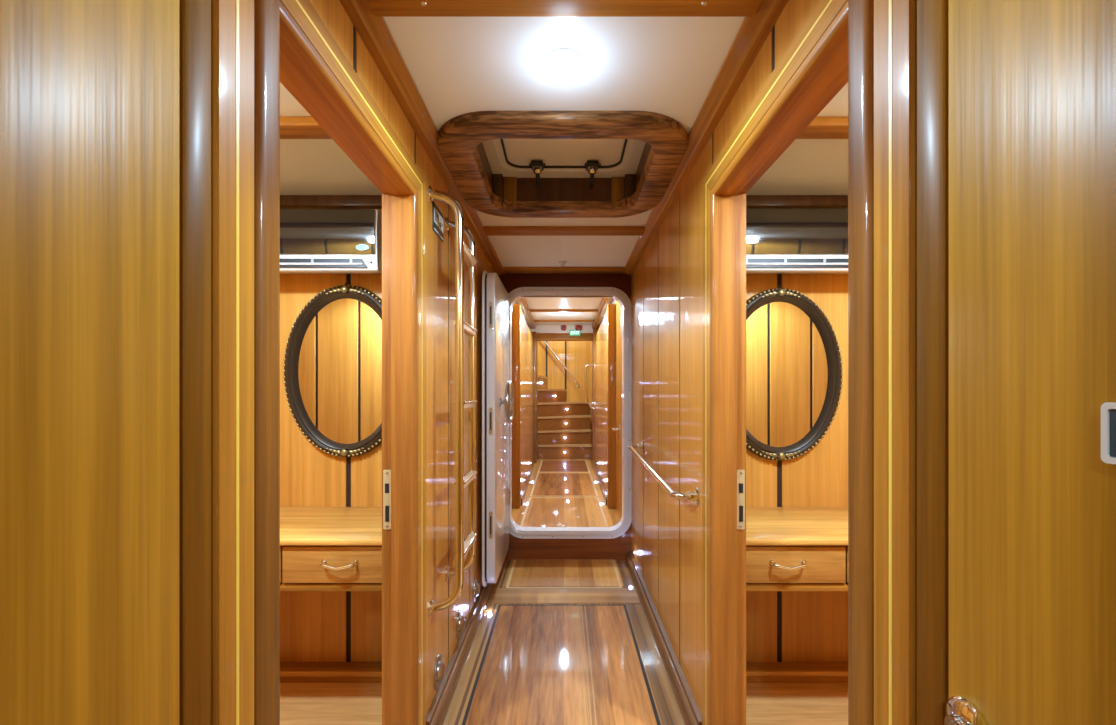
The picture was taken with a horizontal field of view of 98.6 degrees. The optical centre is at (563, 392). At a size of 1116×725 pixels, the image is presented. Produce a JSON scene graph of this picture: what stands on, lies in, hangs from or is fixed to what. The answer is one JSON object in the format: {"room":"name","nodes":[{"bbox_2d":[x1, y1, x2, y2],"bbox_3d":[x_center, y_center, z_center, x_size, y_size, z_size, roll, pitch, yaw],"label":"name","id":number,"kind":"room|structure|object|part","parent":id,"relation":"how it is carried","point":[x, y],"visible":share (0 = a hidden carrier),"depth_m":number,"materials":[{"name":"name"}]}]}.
{"room":"ship interior","nodes":[
{"label":"ship interior","id":0,"kind":"room"},
{"bbox_2d":[309,0,494,714],"bbox_3d":[-0.525,0.165,0.900,0.100,2.030,5.000,0,0,0],"label":"wall","id":1,"kind":"structure","parent":0,"point":[441,634],"depth_m":1.82,"materials":[{"name":"brown wood"}]},
{"bbox_2d":[0,0,211,724],"bbox_3d":[-0.522,0.280,0.291,0.106,1.800,0.703,0,0,0],"label":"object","id":2,"kind":"structure","parent":1,"relation":"in","point":[106,105],"depth_m":0.49,"materials":[{"name":"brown wood"}]},
{"bbox_2d":[280,116,331,138],"bbox_3d":[-1.363,-0.806,1.460,1.575,0.028,0.080,0,0,0],"label":"trim","id":3,"kind":"structure","parent":1,"relation":"attached to","point":[291,127],"depth_m":1.44,"materials":[{"name":"brown wood"}]},
{"bbox_2d":[212,0,425,724],"bbox_3d":[-0.517,0.232,1.129,0.116,1.897,0.971,0,0,0],"label":"door frame","id":4,"kind":"structure","parent":1,"relation":"in","point":[258,45],"depth_m":0.74,"materials":[{"name":"red wood"}]},
{"bbox_3d":[-0.475,0.232,0.682,0.023,1.896,0.077,0,0,0],"label":"casing","id":5,"kind":"part","parent":4,"relation":"part of","materials":[{"name":"brown wood"}]},
{"bbox_3d":[-0.475,-0.680,1.129,0.023,0.074,0.968,0,0,0],"label":"casing","id":6,"kind":"part","parent":4,"relation":"part of","materials":[{"name":"brown wood"}]},
{"bbox_3d":[-0.557,0.336,1.514,0.025,0.188,0.003,0,0,0],"label":"strike plate","id":7,"kind":"part","parent":4,"relation":"part of","materials":[{"name":"gold metal"}]},
{"bbox_3d":[-0.475,0.232,1.571,0.023,1.896,0.088,0,0,0],"label":"casing","id":8,"kind":"part","parent":4,"relation":"part of","materials":[{"name":"brown wood"}]},
{"bbox_2d":[339,0,505,274],"bbox_3d":[-0.442,-0.840,0.897,0.066,0.020,4.995,0,0,0],"label":"trim","id":9,"kind":"structure","parent":1,"relation":"attached to","point":[374,32],"depth_m":1.34,"materials":[{"name":"brown wood"}]},
{"bbox_2d":[433,201,442,241],"bbox_3d":[-0.472,-0.642,1.805,0.005,0.104,0.144,0,0,0],"label":"sign plate","id":10,"kind":"object","parent":1,"relation":"attached to","point":[437,215],"visible":0.98,"depth_m":1.79,"materials":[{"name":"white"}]},
{"bbox_2d":[434,654,444,689],"bbox_3d":[-0.461,1.045,1.800,0.028,0.124,0.104,0,0,0],"label":"wall light","id":11,"kind":"object","parent":1,"relation":"in","point":[439,670],"visible":1,"depth_m":1.78,"materials":[{"name":"silver metal"}]},
{"bbox_2d":[428,185,476,615],"bbox_3d":[-0.412,0.028,1.817,0.125,1.520,0.290,0,0,0],"label":"ladder","id":12,"kind":"object","parent":1,"relation":"attached to","point":[463,546],"visible":1,"depth_m":1.69,"materials":[{"name":"brown wood"}]},
{"bbox_2d":[426,583,493,724],"bbox_3d":[-0.454,1.147,0.922,0.043,0.066,4.945,0,0,0],"label":"baseboard","id":13,"kind":"structure","parent":1,"relation":"attached to","point":[437,712],"depth_m":2.01,"materials":[{"name":"brown wood"}]},
{"bbox_2d":[456,610,464,638],"bbox_3d":[-0.461,1.045,2.170,0.028,0.124,0.104,0,0,0],"label":"wall light","id":14,"kind":"object","parent":1,"relation":"in","point":[460,627],"visible":1,"depth_m":2.15,"materials":[{"name":"silver metal"}]},
{"bbox_3d":[-0.472,1.045,2.170,0.006,0.124,0.104,0,0,0],"label":"vent plate","id":15,"kind":"part","parent":14,"relation":"part of","materials":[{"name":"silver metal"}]},
{"bbox_2d":[473,578,479,601],"bbox_3d":[-0.461,1.045,2.550,0.028,0.124,0.104,0,0,0],"label":"wall light","id":16,"kind":"object","parent":1,"relation":"in","point":[476,587],"visible":1,"depth_m":2.52,"materials":[{"name":"silver metal"}]},
{"bbox_3d":[-0.472,1.045,2.550,0.006,0.124,0.104,0,0,0],"label":"vent plate","id":17,"kind":"part","parent":16,"relation":"part of","materials":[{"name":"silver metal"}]},
{"bbox_2d":[512,301,532,508],"bbox_3d":[-0.492,0.095,5.375,0.215,2.170,3.850,0,0,0],"label":"wall","id":18,"kind":"structure","parent":0,"point":[522,339],"depth_m":4.53,"materials":[{"name":"brown wood"}]},
{"bbox_2d":[517,298,535,328],"bbox_3d":[-0.445,-0.963,5.225,0.080,0.055,3.550,0,0,0],"label":"trim","id":19,"kind":"structure","parent":18,"relation":"attached to","point":[525,309],"depth_m":5.63,"materials":[{"name":"brown wood"}]},
{"bbox_2d":[521,459,534,504],"bbox_3d":[-0.409,0.983,5.610,0.022,0.055,2.581,0,0,-1],"label":"baseboard","id":20,"kind":"structure","parent":18,"relation":"attached to","point":[533,461],"depth_m":5.12,"materials":[{"name":"brown wood"}]},
{"bbox_2d":[531,332,537,462],"bbox_3d":[-0.450,0.075,7.100,0.100,1.910,0.400,0,0,0],"label":"trim","id":21,"kind":"structure","parent":18,"relation":"attached to","point":[534,334],"depth_m":6.90,"materials":[{"name":"red wood"}]},
{"bbox_2d":[280,17,847,332],"bbox_3d":[0.000,-1.285,3.800,4.300,0.930,10.800,0,0,0],"label":"ceiling","id":22,"kind":"structure","parent":0,"point":[668,66],"depth_m":1.35,"materials":[{"name":"white paint"}]},
{"bbox_2d":[437,111,687,217],"bbox_3d":[-0.005,-0.916,1.850,0.850,0.189,0.810,0,0,0],"label":"deck hatch","id":23,"kind":"object","parent":22,"relation":"attached to","point":[512,164],"visible":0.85,"depth_m":1.93,"materials":[{"name":"brown wood"}]},
{"bbox_3d":[-0.114,-0.934,2.100,0.020,0.040,0.094,0,0,0],"label":"latch lever","id":24,"kind":"part","parent":23,"relation":"part of","materials":[{"name":"black metal"}]},
{"bbox_3d":[0.000,-0.991,1.870,0.640,0.020,0.636,0,0,0],"label":"lid frame","id":25,"kind":"part","parent":23,"relation":"part of","materials":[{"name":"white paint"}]},
{"bbox_3d":[0.000,-0.998,1.870,0.474,0.026,0.420,0,0,0],"label":"lid","id":26,"kind":"part","parent":23,"relation":"part of","materials":[{"name":"white paint"}]},
{"bbox_3d":[0.122,-0.934,2.100,0.020,0.040,0.094,0,0,0],"label":"latch lever","id":27,"kind":"part","parent":23,"relation":"part of","materials":[{"name":"black metal"}]},
{"bbox_2d":[559,261,566,265],"bbox_3d":[-0.008,-0.837,3.110,0.051,0.026,0.051,0,0,0],"label":"sprinkler","id":28,"kind":"object","parent":22,"relation":"attached to","point":[562,263],"visible":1,"depth_m":3.10,"materials":[{"name":"silver metal"}]},
{"bbox_2d":[547,48,580,71],"bbox_3d":[0.000,-0.844,1.225,0.086,0.015,0.086,0,0,0],"label":"recessed light","id":29,"kind":"object","parent":22,"relation":"in","point":[561,59],"visible":1,"depth_m":1.21,"materials":[{"name":"white glass"}]},
{"bbox_2d":[570,330,579,335],"bbox_3d":[0.160,-0.875,6.999,0.156,0.072,0.030,0,0,0],"label":"exit sign","id":30,"kind":"object","parent":22,"relation":"hanging from","point":[572,332],"visible":1,"depth_m":6.99,"materials":[{"name":"teal plastic"}]},
{"bbox_2d":[575,325,581,330],"bbox_3d":[0.215,-0.955,6.995,0.103,0.103,0.090,0,0,0],"label":"beacon","id":31,"kind":"object","parent":22,"relation":"attached to","point":[577,327],"visible":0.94,"depth_m":6.98,"materials":[{"name":"red plastic"}]},
{"bbox_2d":[280,560,847,724],"bbox_3d":[0.000,1.210,0.930,4.300,0.060,5.060,0,0,0],"label":"floor","id":32,"kind":"structure","parent":0,"point":[556,642],"depth_m":1.99,"materials":[{"name":"brown wood"}]},
{"bbox_2d":[280,507,381,590],"bbox_3d":[-1.355,0.830,1.789,1.551,0.700,0.480,0,0,0],"label":"table","id":33,"kind":"object","parent":32,"relation":"on","point":[322,548],"visible":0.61,"depth_m":1.59,"materials":[{"name":"brown wood"}]},
{"bbox_3d":[-1.218,0.568,1.782,0.564,0.120,0.397,0,0,0],"label":"drawer","id":34,"kind":"part","parent":33,"relation":"part of","materials":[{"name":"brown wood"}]},
{"bbox_3d":[-1.355,0.646,1.800,1.551,0.024,0.420,0,0,0],"label":"rail","id":35,"kind":"part","parent":33,"relation":"part of","materials":[{"name":"brown wood"}]},
{"bbox_3d":[-0.754,0.568,1.782,0.351,0.120,0.397,0,0,0],"label":"drawer","id":36,"kind":"part","parent":33,"relation":"part of","materials":[{"name":"brown wood"}]},
{"bbox_3d":[-0.738,0.561,1.567,0.122,0.025,0.034,0,0,0],"label":"drawer handle","id":37,"kind":"part","parent":33,"relation":"part of","materials":[{"name":"silver metal"}]},
{"bbox_3d":[-0.010,1.190,0.557,0.684,0.020,4.215,0,0,0],"label":"panel","id":38,"kind":"part","parent":32,"relation":"part of","materials":[{"name":"brown wood"}]},
{"bbox_3d":[0.000,1.190,3.165,0.730,0.020,0.470,0,0,0],"label":"panel","id":39,"kind":"part","parent":32,"relation":"part of","materials":[{"name":"brown wood"}]},
{"bbox_2d":[746,507,847,590],"bbox_3d":[1.355,0.830,1.789,1.551,0.700,0.480,0,0,0],"label":"table","id":40,"kind":"object","parent":32,"relation":"on","point":[788,548],"visible":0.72,"depth_m":1.59,"materials":[{"name":"brown wood"}]},
{"bbox_3d":[0.738,0.562,1.567,0.122,0.025,0.034,0,0,0],"label":"drawer handle","id":41,"kind":"part","parent":40,"relation":"part of","materials":[{"name":"silver metal"}]},
{"bbox_3d":[0.754,0.568,1.782,0.351,0.120,0.397,0,0,0],"label":"drawer","id":42,"kind":"part","parent":40,"relation":"part of","materials":[{"name":"brown wood"}]},
{"bbox_3d":[1.355,0.646,1.800,1.551,0.024,0.420,0,0,0],"label":"rail","id":43,"kind":"part","parent":40,"relation":"part of","materials":[{"name":"brown wood"}]},
{"bbox_3d":[1.218,0.568,1.782,0.564,0.120,0.397,0,0,0],"label":"drawer","id":44,"kind":"part","parent":40,"relation":"part of","materials":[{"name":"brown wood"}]},
{"bbox_2d":[280,209,847,661],"bbox_3d":[0.000,0.180,2.055,4.300,2.000,0.050,0,0,0],"label":"wall","id":45,"kind":"structure","parent":0,"point":[782,626],"depth_m":2.03,"materials":[{"name":"brown wood"}]},
{"bbox_2d":[280,209,381,273],"bbox_3d":[-1.113,-0.592,1.929,0.793,0.243,0.202,0,0,0],"label":"air conditioner","id":46,"kind":"object","parent":45,"relation":"attached to","point":[312,241],"visible":0.6,"depth_m":1.83,"materials":[{"name":"white plastic"}]},
{"bbox_2d":[280,259,366,267],"bbox_3d":[-1.113,-0.499,1.861,0.713,0.034,0.038,0,0,0],"label":"outlet","id":47,"kind":"object","parent":46,"relation":"attached to","point":[284,263],"depth_m":1.84,"materials":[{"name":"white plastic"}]},
{"bbox_3d":[-1.113,-0.618,1.839,0.777,0.171,0.022,0,0,0],"label":"panel","id":48,"kind":"part","parent":46,"relation":"part of","materials":[{"name":"black"}]},
{"bbox_2d":[280,662,381,682],"bbox_3d":[-1.363,1.155,1.988,1.575,0.050,0.085,0,0,0],"label":"baseboard","id":49,"kind":"structure","parent":45,"relation":"attached to","point":[290,672],"depth_m":1.95,"materials":[{"name":"brown wood"}]},
{"bbox_2d":[280,195,381,208],"bbox_3d":[-1.363,-0.797,2.007,1.575,0.045,0.045,0,0,0],"label":"trim","id":50,"kind":"structure","parent":45,"relation":"attached to","point":[286,201],"depth_m":1.99,"materials":[{"name":"brown wood"}]},
{"bbox_2d":[283,282,381,457],"bbox_3d":[-0.913,-0.097,2.008,0.525,0.738,0.043,0,0,0],"label":"oval mirror","id":51,"kind":"object","parent":45,"relation":"attached to","point":[332,364],"visible":0.8,"depth_m":2.02,"materials":[{"name":"brown mirror"}]},
{"bbox_2d":[746,286,842,460],"bbox_3d":[0.905,-0.083,2.008,0.525,0.738,0.043,0,0,0],"label":"oval mirror","id":52,"kind":"object","parent":45,"relation":"attached to","point":[794,368],"visible":0.78,"depth_m":2.02,"materials":[{"name":"brown mirror"}]},
{"bbox_2d":[746,209,847,273],"bbox_3d":[1.000,-0.593,1.929,0.800,0.245,0.202,0,0,0],"label":"air conditioner","id":53,"kind":"object","parent":45,"relation":"attached to","point":[778,241],"visible":0.35,"depth_m":1.83,"materials":[{"name":"white plastic"}]},
{"bbox_3d":[1.000,-0.619,1.839,0.784,0.173,0.022,0,0,0],"label":"panel","id":54,"kind":"part","parent":53,"relation":"part of","materials":[{"name":"black"}]},
{"bbox_2d":[746,259,847,267],"bbox_3d":[1.000,-0.499,1.861,0.720,0.034,0.038,0,0,0],"label":"outlet","id":55,"kind":"object","parent":53,"relation":"attached to","point":[750,263],"depth_m":1.84,"materials":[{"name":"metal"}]},
{"bbox_2d":[746,662,847,682],"bbox_3d":[1.363,1.155,1.988,1.575,0.050,0.085,0,0,0],"label":"baseboard","id":56,"kind":"structure","parent":45,"relation":"attached to","point":[756,672],"depth_m":1.95,"materials":[{"name":"brown wood"}]},
{"bbox_2d":[746,195,847,208],"bbox_3d":[1.363,-0.797,2.007,1.575,0.045,0.045,0,0,0],"label":"trim","id":57,"kind":"structure","parent":45,"relation":"attached to","point":[752,201],"depth_m":1.99,"materials":[{"name":"brown wood"}]},
{"bbox_2d":[538,341,591,443],"bbox_3d":[-0.500,-0.285,8.330,2.200,2.930,0.060,0,0,0],"label":"wall","id":58,"kind":"structure","parent":0,"point":[575,355],"depth_m":8.30,"materials":[{"name":"brown wood"}]},
{"bbox_2d":[544,341,579,387],"bbox_3d":[-0.115,-0.598,8.258,0.792,1.021,0.084,0,0,0],"label":"stair handrail","id":59,"kind":"object","parent":58,"relation":"attached to","point":[549,347],"visible":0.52,"depth_m":8.22,"materials":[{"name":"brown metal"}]},
{"bbox_2d":[537,333,592,340],"bbox_3d":[0.000,-0.827,7.100,1.200,0.103,0.120,0,0,0],"label":"trim","id":60,"kind":"structure","parent":58,"relation":"attached to","point":[540,336],"depth_m":7.04,"materials":[{"name":"brown wood"}]},
{"bbox_2d":[512,459,620,526],"bbox_3d":[0.000,1.050,5.925,1.200,0.080,4.950,0,0,0],"label":"floor","id":61,"kind":"structure","parent":0,"point":[560,492],"depth_m":4.56,"materials":[{"name":"brown wood"}]},
{"bbox_3d":[0.000,1.020,6.675,0.630,0.020,1.050,0,0,0],"label":"panel","id":62,"kind":"part","parent":61,"relation":"part of","materials":[{"name":"brown wood"}]},
{"bbox_3d":[0.000,1.020,5.385,0.630,0.020,1.330,0,0,0],"label":"panel","id":63,"kind":"part","parent":61,"relation":"part of","materials":[{"name":"brown wood"}]},
{"bbox_3d":[0.000,1.020,4.110,0.630,0.020,1.020,0,0,0],"label":"panel","id":64,"kind":"part","parent":61,"relation":"part of","materials":[{"name":"brown wood"}]},
{"bbox_2d":[538,375,591,458],"bbox_3d":[-0.574,-0.140,7.809,2.032,2.300,0.958,0,0,0],"label":"staircase","id":65,"kind":"structure","parent":61,"relation":"on","point":[553,415],"depth_m":7.49,"materials":[{"name":"brown wood"}]},
{"bbox_2d":[505,297,630,559],"bbox_3d":[0.035,0.085,3.425,1.396,2.310,0.050,0,0,0],"label":"wall","id":66,"kind":"structure","parent":0,"point":[617,548],"depth_m":3.40,"materials":[{"name":"brown wood"}]},
{"bbox_2d":[502,267,625,272],"bbox_3d":[0.000,-0.843,3.295,0.840,0.014,0.130,0,0,0],"label":"trim","id":67,"kind":"structure","parent":66,"relation":"attached to","point":[505,269],"depth_m":3.25,"materials":[{"name":"brown wood"}]},
{"bbox_2d":[498,273,630,296],"bbox_3d":[0.000,-0.764,3.393,0.942,0.169,0.013,0,0,0],"label":"trim","id":68,"kind":"structure","parent":66,"relation":"attached to","point":[511,281],"depth_m":3.39,"materials":[{"name":"brown wood"}]},
{"bbox_2d":[508,287,630,538],"bbox_3d":[0.021,0.140,3.408,0.918,1.774,0.095,0,0,0],"label":"door frame","id":69,"kind":"structure","parent":66,"relation":"in","point":[622,526],"depth_m":3.38,"materials":[{"name":"white paint"}]},
{"bbox_2d":[482,270,513,586],"bbox_3d":[-0.379,0.201,3.003,0.148,1.789,0.721,0,0,0],"label":"door","id":70,"kind":"structure","parent":69,"relation":"attached to","point":[497,390],"depth_m":2.66,"materials":[{"name":"white paint"}]},
{"bbox_3d":[-0.405,0.197,3.000,0.048,1.757,0.690,0,0,0],"label":"door","id":71,"kind":"part","parent":70,"relation":"part of","materials":[{"name":"white paint"}]},
{"bbox_2d":[595,299,621,518],"bbox_3d":[0.492,0.095,5.375,0.215,2.170,3.850,0,0,0],"label":"wall","id":72,"kind":"structure","parent":0,"point":[608,339],"depth_m":4.20,"materials":[{"name":"brown wood"}]},
{"bbox_2d":[530,309,597,311],"bbox_3d":[0.000,-0.980,5.720,0.840,0.020,0.080,0,0,0],"label":"trim","id":73,"kind":"structure","parent":72,"relation":"attached to","point":[531,310],"depth_m":5.68,"materials":[{"name":"brown wood"}]},
{"bbox_2d":[534,320,593,321],"bbox_3d":[0.000,-0.980,6.520,0.840,0.020,0.080,0,0,0],"label":"trim","id":74,"kind":"structure","parent":72,"relation":"attached to","point":[534,320],"depth_m":6.50,"materials":[{"name":"brown wood"}]},
{"bbox_2d":[585,364,592,403],"bbox_3d":[0.365,-0.128,6.980,0.129,0.635,0.060,0,0,0],"label":"grab bar","id":75,"kind":"object","parent":72,"relation":"attached to","point":[588,401],"visible":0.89,"depth_m":6.97,"materials":[{"name":"silver metal"}]},
{"bbox_2d":[589,403,596,409],"bbox_3d":[0.394,0.180,6.550,0.096,0.096,0.556,0,0,0],"label":"handrail","id":76,"kind":"object","parent":72,"relation":"attached to","point":[590,404],"visible":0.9,"depth_m":6.39,"materials":[{"name":"silver metal"}]},
{"bbox_2d":[592,326,598,460],"bbox_3d":[0.463,0.020,7.100,0.075,2.020,0.400,0,0,0],"label":"trim","id":77,"kind":"structure","parent":72,"relation":"attached to","point":[595,330],"depth_m":6.92,"materials":[{"name":"brown wood"}]},
{"bbox_2d":[593,459,606,504],"bbox_3d":[0.409,0.983,5.610,0.022,0.055,2.581,0,0,1],"label":"baseboard","id":78,"kind":"structure","parent":72,"relation":"attached to","point":[594,461],"depth_m":5.12,"materials":[{"name":"brown wood"}]},
{"bbox_2d":[592,298,611,328],"bbox_3d":[0.445,-0.963,5.225,0.080,0.055,3.550,0,0,0],"label":"trim","id":79,"kind":"structure","parent":72,"relation":"attached to","point":[602,309],"depth_m":5.58,"materials":[{"name":"brown wood"}]},
{"bbox_2d":[611,425,619,437],"bbox_3d":[0.425,0.320,3.995,0.061,0.120,0.130,0,0,0],"label":"handle","id":80,"kind":"object","parent":72,"relation":"attached to","point":[612,428],"visible":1,"depth_m":3.95,"materials":[{"name":"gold metal"}]},
{"bbox_2d":[631,0,818,714],"bbox_3d":[0.525,0.165,0.900,0.100,2.030,5.000,0,0,0],"label":"wall","id":81,"kind":"structure","parent":0,"point":[666,282],"depth_m":2.03,"materials":[{"name":"brown wood"}]},
{"bbox_2d":[366,0,761,16],"bbox_3d":[0.000,-0.840,1.014,0.840,0.020,0.098,0,0,0],"label":"ceiling beam","id":82,"kind":"structure","parent":81,"relation":"attached to","point":[380,8],"depth_m":1.04,"materials":[{"name":"brown wood"}]},
{"bbox_2d":[482,226,645,235],"bbox_3d":[0.000,-0.844,2.500,0.840,0.013,0.110,0,0,0],"label":"trim","id":83,"kind":"structure","parent":81,"relation":"attached to","point":[488,230],"depth_m":2.47,"materials":[{"name":"brown wood"}]},
{"bbox_2d":[625,551,701,724],"bbox_3d":[0.454,1.147,0.922,0.043,0.066,4.945,0,0,0],"label":"baseboard","id":84,"kind":"structure","parent":81,"relation":"attached to","point":[690,712],"depth_m":2.09,"materials":[{"name":"brown wood"}]},
{"bbox_2d":[628,441,698,505],"bbox_3d":[0.428,0.343,2.290,0.094,0.113,1.213,0,0,0],"label":"grab rail","id":85,"kind":"object","parent":81,"relation":"attached to","point":[691,495],"visible":1,"depth_m":1.86,"materials":[{"name":"silver metal"}]},
{"bbox_2d":[622,0,788,274],"bbox_3d":[0.442,-0.840,0.897,0.066,0.020,4.995,0,0,0],"label":"trim","id":86,"kind":"structure","parent":81,"relation":"attached to","point":[753,32],"depth_m":1.36,"materials":[{"name":"brown wood"}]},
{"bbox_2d":[702,0,915,724],"bbox_3d":[0.517,0.232,1.129,0.116,1.897,0.971,0,0,0],"label":"door frame","id":87,"kind":"structure","parent":81,"relation":"in","point":[868,45],"depth_m":0.75,"materials":[{"name":"red wood"}]},
{"bbox_3d":[0.475,0.232,1.571,0.023,1.896,0.088,0,0,0],"label":"casing","id":88,"kind":"part","parent":87,"relation":"part of","materials":[{"name":"brown wood"}]},
{"bbox_3d":[0.557,0.336,1.514,0.025,0.188,0.003,0,0,0],"label":"strike plate","id":89,"kind":"part","parent":87,"relation":"part of","materials":[{"name":"gold metal"}]},
{"bbox_3d":[0.475,-0.680,1.129,0.023,0.074,0.968,0,0,0],"label":"casing","id":90,"kind":"part","parent":87,"relation":"part of","materials":[{"name":"brown wood"}]},
{"bbox_3d":[0.475,0.232,0.682,0.023,1.896,0.077,0,0,0],"label":"casing","id":91,"kind":"part","parent":87,"relation":"part of","materials":[{"name":"brown wood"}]},
{"bbox_2d":[796,116,847,138],"bbox_3d":[1.363,-0.806,1.460,1.575,0.028,0.080,0,0,0],"label":"trim","id":92,"kind":"structure","parent":81,"relation":"attached to","point":[821,127],"depth_m":1.44,"materials":[{"name":"brown wood"}]},
{"bbox_2d":[916,0,1115,724],"bbox_3d":[0.504,0.280,0.291,0.143,1.800,0.703,0,0,0],"label":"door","id":93,"kind":"structure","parent":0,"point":[1016,99],"depth_m":0.50,"materials":[{"name":"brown wood"}]},
{"bbox_3d":[0.448,0.387,0.489,0.031,0.034,0.138,0,0,0],"label":"lever","id":94,"kind":"part","parent":93,"relation":"part of","materials":[{"name":"silver metal"}]},
{"bbox_3d":[0.458,0.385,0.552,0.022,0.062,0.062,0,0,0],"label":"handle","id":95,"kind":"part","parent":93,"relation":"part of","materials":[{"name":"silver metal"}]},
{"bbox_2d":[1101,402,1115,463],"bbox_3d":[0.466,0.034,0.388,0.006,0.052,0.052,0,0,0],"label":"wall switch","id":96,"kind":"object","parent":93,"relation":"attached to","point":[1108,409],"visible":1,"depth_m":0.41,"materials":[{"name":"white plastic"}]}
]}

